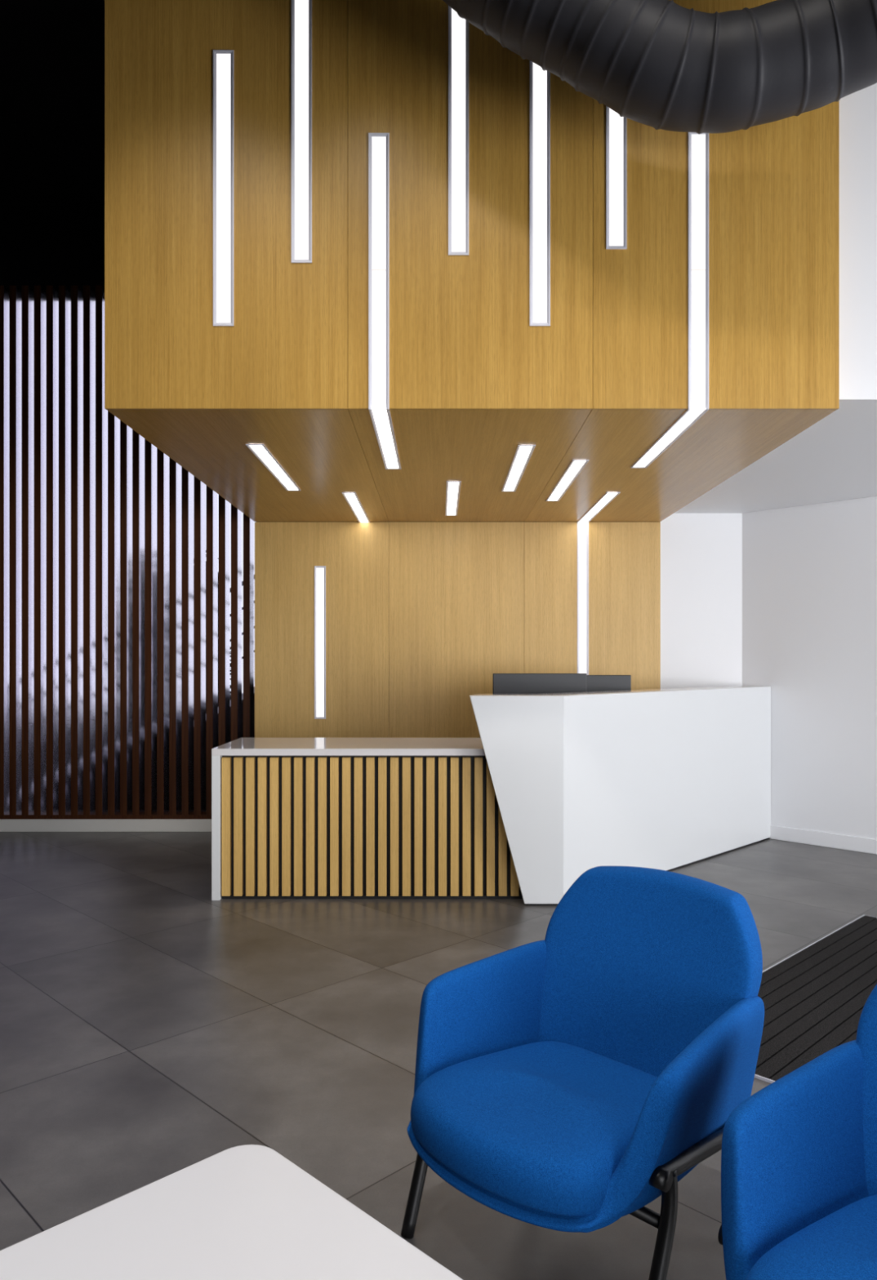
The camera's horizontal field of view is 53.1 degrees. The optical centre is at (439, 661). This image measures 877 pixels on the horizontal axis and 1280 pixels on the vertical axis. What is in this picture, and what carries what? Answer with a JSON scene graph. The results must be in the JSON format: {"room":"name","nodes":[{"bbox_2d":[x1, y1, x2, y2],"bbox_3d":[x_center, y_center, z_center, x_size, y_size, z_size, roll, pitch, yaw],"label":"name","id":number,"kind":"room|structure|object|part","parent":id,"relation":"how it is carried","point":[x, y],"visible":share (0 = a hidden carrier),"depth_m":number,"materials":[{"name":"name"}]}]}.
{"room":"lobby","nodes":[
{"label":"lobby","id":0,"kind":"room"},
{"bbox_2d":[0,0,104,205],"bbox_3d":[0.900,-3.870,1.900,10.600,0.100,11.000,0,0,0],"label":"ceiling","id":1,"kind":"structure","parent":0,"point":[52,51],"depth_m":5.98,"materials":[{"name":"black paint"}]},
{"bbox_2d":[104,0,839,522],"bbox_3d":[0.142,-2.465,5.441,3.239,2.708,3.158,0,0,0],"label":"soffit","id":2,"kind":"object","parent":1,"relation":"hanging from","point":[378,143],"depth_m":3.87,"materials":[{"name":"brown wood"}]},
{"bbox_2d":[216,53,230,323],"bbox_3d":[-0.953,-2.087,3.866,0.062,1.186,0.002,0,0,0],"label":"diffuser","id":3,"kind":"object","parent":2,"relation":"attached to","point":[223,60],"depth_m":3.87,"materials":[{"name":"white plastic"}]},
{"bbox_3d":[-0.953,-2.087,3.864,0.091,1.215,0.005,0,0,0],"label":"linear light","id":4,"kind":"part","parent":2,"relation":"part of","materials":[{"name":"white plastic"}]},
{"bbox_3d":[-0.942,-2.468,3.877,1.071,2.702,0.020,0,0,0],"label":"panel","id":5,"kind":"part","parent":2,"relation":"part of","materials":[{"name":"brown wood"}]},
{"bbox_3d":[-0.942,-1.127,5.444,1.071,0.020,3.110,0,0,0],"label":"soffit panel","id":6,"kind":"part","parent":2,"relation":"part of","materials":[{"name":"brown wood"}]},
{"bbox_3d":[-0.948,-1.113,5.100,0.091,0.005,1.210,0,0,0],"label":"linear light","id":7,"kind":"part","parent":2,"relation":"part of","materials":[{"name":"white plastic"}]},
{"bbox_3d":[-0.608,-2.462,3.864,0.091,1.408,0.005,0,0,0],"label":"linear light","id":8,"kind":"part","parent":2,"relation":"part of","materials":[{"name":"white plastic"}]},
{"bbox_2d":[294,0,308,259],"bbox_3d":[-0.608,-2.462,3.866,0.062,1.379,0.002,0,0,0],"label":"diffuser","id":9,"kind":"object","parent":2,"relation":"attached to","point":[301,6],"depth_m":3.87,"materials":[{"name":"white plastic"}]},
{"bbox_3d":[-0.600,-1.113,6.400,0.091,0.005,1.226,0,0,0],"label":"linear light","id":10,"kind":"part","parent":2,"relation":"part of","materials":[{"name":"white plastic"}]},
{"bbox_3d":[-0.268,-1.720,3.864,0.091,1.218,0.005,0,0,0],"label":"trim frame","id":11,"kind":"part","parent":2,"relation":"part of","materials":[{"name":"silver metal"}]},
{"bbox_2d":[371,136,386,409],"bbox_3d":[-0.268,-1.713,3.866,0.062,1.203,0.002,0,0,0],"label":"diffuser","id":12,"kind":"object","parent":2,"relation":"attached to","point":[378,143],"depth_m":3.87,"materials":[{"name":"white plastic"}]},
{"bbox_3d":[-0.268,-1.113,4.463,0.091,0.005,1.203,0,0,0],"label":"trim frame","id":13,"kind":"part","parent":2,"relation":"part of","materials":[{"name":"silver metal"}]},
{"bbox_2d":[371,408,398,468],"bbox_3d":[-0.268,-1.115,4.456,0.062,0.002,1.188,0,0,0],"label":"diffuser","id":14,"kind":"object","parent":2,"relation":"attached to","point":[381,420],"depth_m":4.34,"materials":[{"name":"white plastic"}]},
{"bbox_3d":[0.087,-1.113,6.050,0.091,0.005,1.249,0,0,0],"label":"linear light","id":15,"kind":"part","parent":2,"relation":"part of","materials":[{"name":"white plastic"}]},
{"bbox_2d":[447,482,458,515],"bbox_3d":[0.087,-1.115,6.050,0.062,0.002,1.220,0,0,0],"label":"diffuser","id":16,"kind":"object","parent":2,"relation":"attached to","point":[452,487],"depth_m":5.98,"materials":[{"name":"white plastic"}]},
{"bbox_3d":[0.083,-2.399,3.864,0.091,1.215,0.005,0,0,0],"label":"linear light","id":17,"kind":"part","parent":2,"relation":"part of","materials":[{"name":"white plastic"}]},
{"bbox_2d":[451,8,465,252],"bbox_3d":[0.083,-2.399,3.866,0.062,1.186,0.002,0,0,0],"label":"diffuser","id":18,"kind":"object","parent":2,"relation":"attached to","point":[458,24],"depth_m":3.87,"materials":[{"name":"white plastic"}]},
{"bbox_3d":[0.135,-1.127,5.444,1.080,0.020,3.110,0,0,0],"label":"soffit panel","id":19,"kind":"part","parent":2,"relation":"part of","materials":[{"name":"brown wood"}]},
{"bbox_3d":[0.135,-2.468,3.877,1.080,2.702,0.020,0,0,0],"label":"panel","id":20,"kind":"part","parent":2,"relation":"part of","materials":[{"name":"brown wood"}]},
{"bbox_3d":[0.142,-2.468,5.444,3.239,2.702,3.153,0,0,0],"label":"wood canopy","id":21,"kind":"part","parent":2,"relation":"part of","materials":[{"name":"brown wood"}]},
{"bbox_3d":[0.449,-1.113,5.122,0.091,0.005,1.221,0,0,0],"label":"linear light","id":22,"kind":"part","parent":2,"relation":"part of","materials":[{"name":"white plastic"}]},
{"bbox_3d":[0.442,-2.181,3.864,0.091,1.403,0.005,0,0,0],"label":"linear light","id":23,"kind":"part","parent":2,"relation":"part of","materials":[{"name":"white plastic"}]},
{"bbox_2d":[533,62,546,323],"bbox_3d":[0.442,-2.181,3.866,0.062,1.374,0.002,0,0,0],"label":"diffuser","id":24,"kind":"object","parent":2,"relation":"attached to","point":[540,76],"depth_m":3.87,"materials":[{"name":"white plastic"}]},
{"bbox_3d":[0.780,-1.113,5.459,0.091,0.005,1.232,0,0,0],"label":"linear light","id":25,"kind":"part","parent":2,"relation":"part of","materials":[{"name":"white plastic"}]},
{"bbox_2d":[608,107,622,245],"bbox_3d":[0.779,-2.333,3.866,0.062,1.000,0.002,0,0,0],"label":"diffuser","id":26,"kind":"object","parent":2,"relation":"attached to","point":[615,122],"depth_m":3.87,"materials":[{"name":"white plastic"}]},
{"bbox_3d":[0.779,-2.333,3.864,0.091,1.029,0.005,0,0,0],"label":"linear light","id":27,"kind":"part","parent":2,"relation":"part of","materials":[{"name":"white plastic"}]},
{"bbox_3d":[1.141,-1.725,4.447,0.091,1.229,1.172,0,0,0],"label":"linear light","id":28,"kind":"part","parent":2,"relation":"part of","materials":[{"name":"white plastic"}]},
{"bbox_3d":[1.141,-1.113,4.447,0.091,0.005,1.172,0,0,0],"label":"trim frame","id":29,"kind":"part","parent":2,"relation":"part of","materials":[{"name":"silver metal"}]},
{"bbox_2d":[633,408,705,466],"bbox_3d":[1.141,-1.115,4.440,0.062,0.002,1.157,0,0,0],"label":"diffuser","id":30,"kind":"object","parent":2,"relation":"attached to","point":[689,417],"depth_m":4.32,"materials":[{"name":"white plastic"}]},
{"bbox_3d":[1.219,-1.127,5.444,1.085,0.020,3.110,0,0,0],"label":"soffit panel","id":31,"kind":"part","parent":2,"relation":"part of","materials":[{"name":"brown wood"}]},
{"bbox_3d":[1.141,-1.726,3.864,0.091,1.228,0.005,0,0,0],"label":"trim frame","id":32,"kind":"part","parent":2,"relation":"part of","materials":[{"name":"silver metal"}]},
{"bbox_2d":[691,134,705,409],"bbox_3d":[1.141,-1.718,3.866,0.062,1.214,0.002,0,0,0],"label":"diffuser","id":33,"kind":"object","parent":2,"relation":"attached to","point":[698,141],"depth_m":3.87,"materials":[{"name":"white plastic"}]},
{"bbox_3d":[1.219,-2.468,3.877,1.085,2.702,0.020,0,0,0],"label":"panel","id":34,"kind":"part","parent":2,"relation":"part of","materials":[{"name":"brown wood"}]},
{"bbox_2d":[442,0,876,134],"bbox_3d":[0.896,-2.979,3.328,3.252,1.791,0.609,0,0,8],"label":"air duct","id":35,"kind":"object","parent":1,"relation":"hanging from","point":[663,64],"visible":1,"depth_m":3.26,"materials":[{"name":"grey"}]},
{"bbox_2d":[0,205,104,291],"bbox_3d":[-2.849,-3.455,7.400,3.342,0.730,0.120,0,0,0],"label":"wall header","id":36,"kind":"structure","parent":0,"point":[42,246],"depth_m":7.34,"materials":[{"name":"black paint"}]},
{"bbox_2d":[0,831,876,1279],"bbox_3d":[0.900,1.440,1.765,10.600,0.120,10.730,0,0,0],"label":"floor","id":37,"kind":"structure","parent":0,"point":[153,1028],"depth_m":3.35,"materials":[{"name":"tile"}]},
{"bbox_2d":[0,818,211,831],"bbox_3d":[-2.934,1.330,7.268,2.931,0.100,0.305,0,0,0],"label":"baseboard","id":38,"kind":"structure","parent":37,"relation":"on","point":[6,824],"depth_m":7.11,"materials":[{"name":"white"}]},
{"bbox_2d":[0,285,253,818],"bbox_3d":[-2.940,-0.889,7.206,2.920,4.338,0.160,0,0,0],"label":"screen","id":39,"kind":"object","parent":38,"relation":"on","point":[103,533],"visible":0.71,"depth_m":7.13,"materials":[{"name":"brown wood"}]},
{"bbox_3d":[-3.570,-0.904,7.205,0.054,4.308,0.159,0,0,0],"label":"blade","id":40,"kind":"part","parent":39,"relation":"part of","materials":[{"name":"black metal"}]},
{"bbox_3d":[-3.470,-0.904,7.205,0.054,4.308,0.159,0,0,0],"label":"blade","id":41,"kind":"part","parent":39,"relation":"part of","materials":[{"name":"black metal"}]},
{"bbox_3d":[-3.370,-0.904,7.205,0.054,4.308,0.159,0,0,0],"label":"blade","id":42,"kind":"part","parent":39,"relation":"part of","materials":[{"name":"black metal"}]},
{"bbox_3d":[-3.270,-0.904,7.205,0.054,4.308,0.159,0,0,0],"label":"blade","id":43,"kind":"part","parent":39,"relation":"part of","materials":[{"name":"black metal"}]},
{"bbox_3d":[-3.170,-0.904,7.205,0.054,4.308,0.159,0,0,0],"label":"blade","id":44,"kind":"part","parent":39,"relation":"part of","materials":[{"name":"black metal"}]},
{"bbox_3d":[-3.070,-0.904,7.205,0.054,4.308,0.159,0,0,0],"label":"blade","id":45,"kind":"part","parent":39,"relation":"part of","materials":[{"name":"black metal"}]},
{"bbox_3d":[-2.970,-0.904,7.205,0.054,4.308,0.159,0,0,0],"label":"blade","id":46,"kind":"part","parent":39,"relation":"part of","materials":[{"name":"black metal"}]},
{"bbox_3d":[-2.870,-0.904,7.205,0.054,4.308,0.159,0,0,0],"label":"blade","id":47,"kind":"part","parent":39,"relation":"part of","materials":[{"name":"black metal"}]},
{"bbox_3d":[-2.770,-0.904,7.205,0.054,4.308,0.159,0,0,0],"label":"blade","id":48,"kind":"part","parent":39,"relation":"part of","materials":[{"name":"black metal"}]},
{"bbox_3d":[-2.940,1.262,7.207,2.920,0.035,0.157,0,0,0],"label":"rail","id":49,"kind":"part","parent":39,"relation":"part of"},
{"bbox_3d":[-2.670,-0.904,7.205,0.054,4.308,0.159,0,0,0],"label":"blade","id":50,"kind":"part","parent":39,"relation":"part of","materials":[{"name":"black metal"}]},
{"bbox_3d":[-2.570,-0.904,7.205,0.054,4.308,0.159,0,0,0],"label":"blade","id":51,"kind":"part","parent":39,"relation":"part of","materials":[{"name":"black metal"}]},
{"bbox_3d":[-2.470,-0.904,7.205,0.054,4.308,0.159,0,0,0],"label":"blade","id":52,"kind":"part","parent":39,"relation":"part of","materials":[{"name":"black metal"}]},
{"bbox_3d":[-2.370,-0.904,7.205,0.054,4.308,0.159,0,0,0],"label":"blade","id":53,"kind":"part","parent":39,"relation":"part of","materials":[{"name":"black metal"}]},
{"bbox_3d":[-2.270,-0.904,7.205,0.054,4.308,0.159,0,0,0],"label":"blade","id":54,"kind":"part","parent":39,"relation":"part of","materials":[{"name":"black metal"}]},
{"bbox_3d":[-2.170,-0.904,7.205,0.054,4.308,0.159,0,0,0],"label":"blade","id":55,"kind":"part","parent":39,"relation":"part of","materials":[{"name":"black metal"}]},
{"bbox_3d":[-2.070,-0.904,7.205,0.054,4.308,0.159,0,0,0],"label":"blade","id":56,"kind":"part","parent":39,"relation":"part of","materials":[{"name":"black metal"}]},
{"bbox_3d":[-1.970,-0.904,7.205,0.054,4.308,0.159,0,0,0],"label":"blade","id":57,"kind":"part","parent":39,"relation":"part of","materials":[{"name":"black metal"}]},
{"bbox_3d":[-1.870,-0.904,7.205,0.054,4.308,0.159,0,0,0],"label":"blade","id":58,"kind":"part","parent":39,"relation":"part of","materials":[{"name":"black metal"}]},
{"bbox_3d":[-1.770,-0.904,7.205,0.054,4.308,0.159,0,0,0],"label":"blade","id":59,"kind":"part","parent":39,"relation":"part of","materials":[{"name":"black metal"}]},
{"bbox_3d":[-1.670,-0.904,7.205,0.054,4.308,0.159,0,0,0],"label":"blade","id":60,"kind":"part","parent":39,"relation":"part of","materials":[{"name":"black metal"}]},
{"bbox_3d":[-1.570,-0.904,7.205,0.054,4.308,0.159,0,0,0],"label":"blade","id":61,"kind":"part","parent":39,"relation":"part of","materials":[{"name":"brown metal"}]},
{"bbox_2d":[0,1144,462,1279],"bbox_3d":[-0.374,1.171,1.139,0.900,0.422,0.900,0,0,-45],"label":"coffee table","id":62,"kind":"object","parent":37,"relation":"on","point":[246,1211],"visible":1,"depth_m":1.47,"materials":[{"name":"white laminate"}]},
{"bbox_2d":[211,737,522,900],"bbox_3d":[-0.349,0.942,5.444,1.938,0.877,0.752,0,0,0],"label":"counter","id":63,"kind":"object","parent":37,"relation":"on","point":[292,817],"depth_m":5.09,"materials":[{"name":"brown wood"}]},
{"bbox_3d":[-1.295,0.962,5.444,0.047,0.837,0.752,0,0,0],"label":"panel","id":64,"kind":"part","parent":63,"relation":"part of","materials":[{"name":"white"}]},
{"bbox_2d":[211,737,484,755],"bbox_3d":[-0.349,0.523,5.444,1.938,0.040,0.752,0,0,0],"label":"countertop","id":65,"kind":"structure","parent":63,"relation":"on","point":[242,746],"depth_m":5.20,"materials":[{"name":"white stone"}]},
{"bbox_2d":[400,866,764,1279],"bbox_3d":[0.335,0.972,2.073,0.804,0.827,0.717,0,0,-45],"label":"armchair","id":66,"kind":"object","parent":37,"relation":"on","point":[569,1080],"visible":0.95,"depth_m":2.07,"materials":[{"name":"blue fabric"}]},
{"bbox_3d":[-0.044,1.193,2.150,0.033,0.386,0.138,0,0,41],"label":"leg","id":67,"kind":"part","parent":66,"relation":"part of","materials":[{"name":"black metal"}]},
{"bbox_2d":[410,1040,657,1216],"bbox_3d":[0.250,1.004,1.986,0.529,0.124,0.568,0,0,45],"label":"seat cushion","id":68,"kind":"object","parent":66,"relation":"on","point":[531,1128],"depth_m":1.87,"materials":[{"name":"blue fabric"}]},
{"bbox_3d":[0.514,0.818,2.251,0.612,0.524,0.312,0,0,45],"label":"backrest","id":69,"kind":"part","parent":66,"relation":"part of","materials":[{"name":"blue fabric"}]},
{"bbox_3d":[0.413,1.193,1.693,0.138,0.386,0.033,0,0,-41],"label":"leg","id":70,"kind":"part","parent":66,"relation":"part of","materials":[{"name":"black metal"}]},
{"bbox_2d":[469,685,770,905],"bbox_3d":[1.019,0.786,6.258,3.040,1.187,1.388,0,0,-45],"label":"reception desk","id":71,"kind":"object","parent":37,"relation":"on","point":[668,779],"visible":0.89,"depth_m":5.40,"materials":[{"name":"white"}]},
{"bbox_3d":[0.434,0.780,5.005,0.527,1.175,0.100,0,0,0],"label":"panel","id":72,"kind":"part","parent":71,"relation":"part of","materials":[{"name":"white"}]},
{"bbox_2d":[492,673,586,693],"bbox_3d":[0.680,0.365,5.950,0.638,0.570,0.200,0,0,0],"label":"monitor","id":73,"kind":"object","parent":71,"relation":"on","point":[502,683],"visible":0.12,"depth_m":5.96,"materials":[{"name":"black plastic"}]},
{"bbox_2d":[586,675,631,692],"bbox_3d":[1.036,0.372,6.150,0.616,0.556,0.200,0,0,0],"label":"monitor","id":74,"kind":"object","parent":71,"relation":"on","point":[594,682],"visible":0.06,"depth_m":6.16,"materials":[{"name":"black plastic"}]},
{"bbox_3d":[1.606,0.780,5.934,0.100,1.175,2.667,0,0,45],"label":"wing panel","id":75,"kind":"part","parent":71,"relation":"part of","materials":[{"name":"white"}]},
{"bbox_2d":[717,984,876,1279],"bbox_3d":[0.875,0.972,1.416,0.804,0.827,0.717,0,0,-42],"label":"armchair","id":76,"kind":"object","parent":37,"relation":"on","point":[798,1154],"visible":1,"depth_m":1.56,"materials":[{"name":"blue fabric"}]},
{"bbox_2d":[745,1194,876,1279],"bbox_3d":[0.784,1.004,1.335,0.568,0.124,0.529,0,0,-42],"label":"seat cushion","id":77,"kind":"object","parent":76,"relation":"on","point":[788,1237],"depth_m":1.46,"materials":[{"name":"blue fabric"}]},
{"bbox_3d":[1.062,0.818,1.585,0.312,0.524,0.612,0,0,-42],"label":"backrest","id":78,"kind":"part","parent":76,"relation":"part of","materials":[{"name":"blue fabric"}]},
{"bbox_2d":[754,915,876,1083],"bbox_3d":[2.030,1.374,3.468,1.434,0.011,2.184,0,0,45],"label":"entrance mat","id":79,"kind":"object","parent":37,"relation":"on","point":[814,999],"visible":0.41,"depth_m":3.59,"materials":[{"name":"black rubber"}]},
{"bbox_2d":[254,512,742,737],"bbox_3d":[0.470,-1.220,7.070,3.896,5.200,0.140,0,0,0],"label":"wall","id":80,"kind":"structure","parent":0,"point":[421,616],"depth_m":7.00,"materials":[{"name":"brown wood"}]},
{"bbox_2d":[314,565,325,719],"bbox_3d":[-0.954,-0.154,6.997,0.091,1.220,0.005,0,0,0],"label":"linear light","id":81,"kind":"object","parent":80,"relation":"attached to","point":[319,571],"visible":1,"depth_m":7.00,"materials":[{"name":"white plastic"}]},
{"bbox_2d":[315,568,324,716],"bbox_3d":[-0.954,-0.154,6.999,0.062,1.191,0.002,0,0,0],"label":"diffuser","id":82,"kind":"object","parent":81,"relation":"attached to","point":[319,571],"depth_m":7.00,"materials":[{"name":"white plastic"}]},
{"bbox_3d":[-0.942,0.132,7.011,1.071,2.496,0.022,0,0,0],"label":"wall panel","id":83,"kind":"part","parent":80,"relation":"part of","materials":[{"name":"brown wood"}]},
{"bbox_3d":[0.135,0.132,7.011,1.080,2.496,0.022,0,0,0],"label":"wall panel","id":84,"kind":"part","parent":80,"relation":"part of","materials":[{"name":"brown wood"}]},
{"bbox_3d":[1.219,0.132,7.011,1.085,2.496,0.022,0,0,0],"label":"wall panel","id":85,"kind":"part","parent":80,"relation":"part of","materials":[{"name":"brown wood"}]},
{"bbox_2d":[577,492,620,675],"bbox_3d":[1.143,-0.293,6.386,0.091,1.646,1.227,0,0,0],"label":"linear light","id":86,"kind":"object","parent":80,"relation":"attached to","point":[583,523],"visible":0.79,"depth_m":7.00,"materials":[{"name":"white plastic"}]},
{"bbox_3d":[1.143,-0.293,6.997,0.091,1.646,0.005,0,0,0],"label":"trim frame","id":87,"kind":"part","parent":86,"relation":"part of","materials":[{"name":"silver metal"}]},
{"bbox_2d":[578,522,586,674],"bbox_3d":[1.143,-0.300,6.999,0.062,1.631,0.002,0,0,0],"label":"diffuser","id":88,"kind":"object","parent":86,"relation":"attached to","point":[582,526],"depth_m":7.00,"materials":[{"name":"white plastic"}]},
{"bbox_2d":[578,493,617,522],"bbox_3d":[1.143,-1.115,6.391,0.062,0.002,1.208,0,0,0],"label":"diffuser","id":89,"kind":"object","parent":86,"relation":"attached to","point":[606,498],"depth_m":6.30,"materials":[{"name":"white plastic"}]},
{"bbox_3d":[1.143,-1.113,6.384,0.091,0.005,1.222,0,0,0],"label":"trim frame","id":90,"kind":"part","parent":86,"relation":"part of","materials":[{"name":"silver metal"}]},
{"bbox_2d":[673,83,876,513],"bbox_3d":[3.605,-2.504,5.491,3.686,2.632,3.038,0,0,0],"label":"ceiling","id":91,"kind":"structure","parent":0,"point":[834,459],"depth_m":4.05,"materials":[{"name":"white paint"}]},
{"bbox_2d":[742,496,876,839],"bbox_3d":[4.351,-1.220,5.163,0.120,5.200,5.348,0,0,-45],"label":"wall","id":92,"kind":"structure","parent":0,"point":[809,571],"depth_m":6.59,"materials":[{"name":"white paint"}]},
{"bbox_2d":[768,825,876,853],"bbox_3d":[4.385,1.327,5.035,5.120,0.106,0.014,0,0,45],"label":"baseboard","id":93,"kind":"structure","parent":92,"relation":"attached to","point":[865,845],"depth_m":6.54,"materials":[{"name":"white paint"}]},
{"label":"outside","id":94,"kind":"structure","parent":0,"visible":0},
{"bbox_3d":[-3.000,1.442,13.715,18.000,0.115,12.570,0,0,0],"label":"ground","id":95,"kind":"structure","parent":94,"visible":0},
{"bbox_2d":[205,550,231,713],"bbox_3d":[-2.157,0.170,8.054,0.525,2.422,0.451,0,0,0],"label":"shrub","id":96,"kind":"object","parent":95,"relation":"on","point":[206,550],"visible":0.06,"depth_m":7.97,"materials":[{"name":"black plant"}]},
{"bbox_2d":[205,574,254,809],"bbox_3d":[-1.700,-0.193,7.650,3.799,3.146,0.060,0,0,0],"label":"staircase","id":97,"kind":"structure","parent":95,"relation":"on","point":[254,575],"depth_m":7.62,"materials":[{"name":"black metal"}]},
{"bbox_3d":[-1.700,-0.693,7.645,3.799,2.146,0.050,0,0,0],"label":"handrail","id":98,"kind":"part","parent":97,"relation":"part of","materials":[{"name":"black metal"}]}
]}

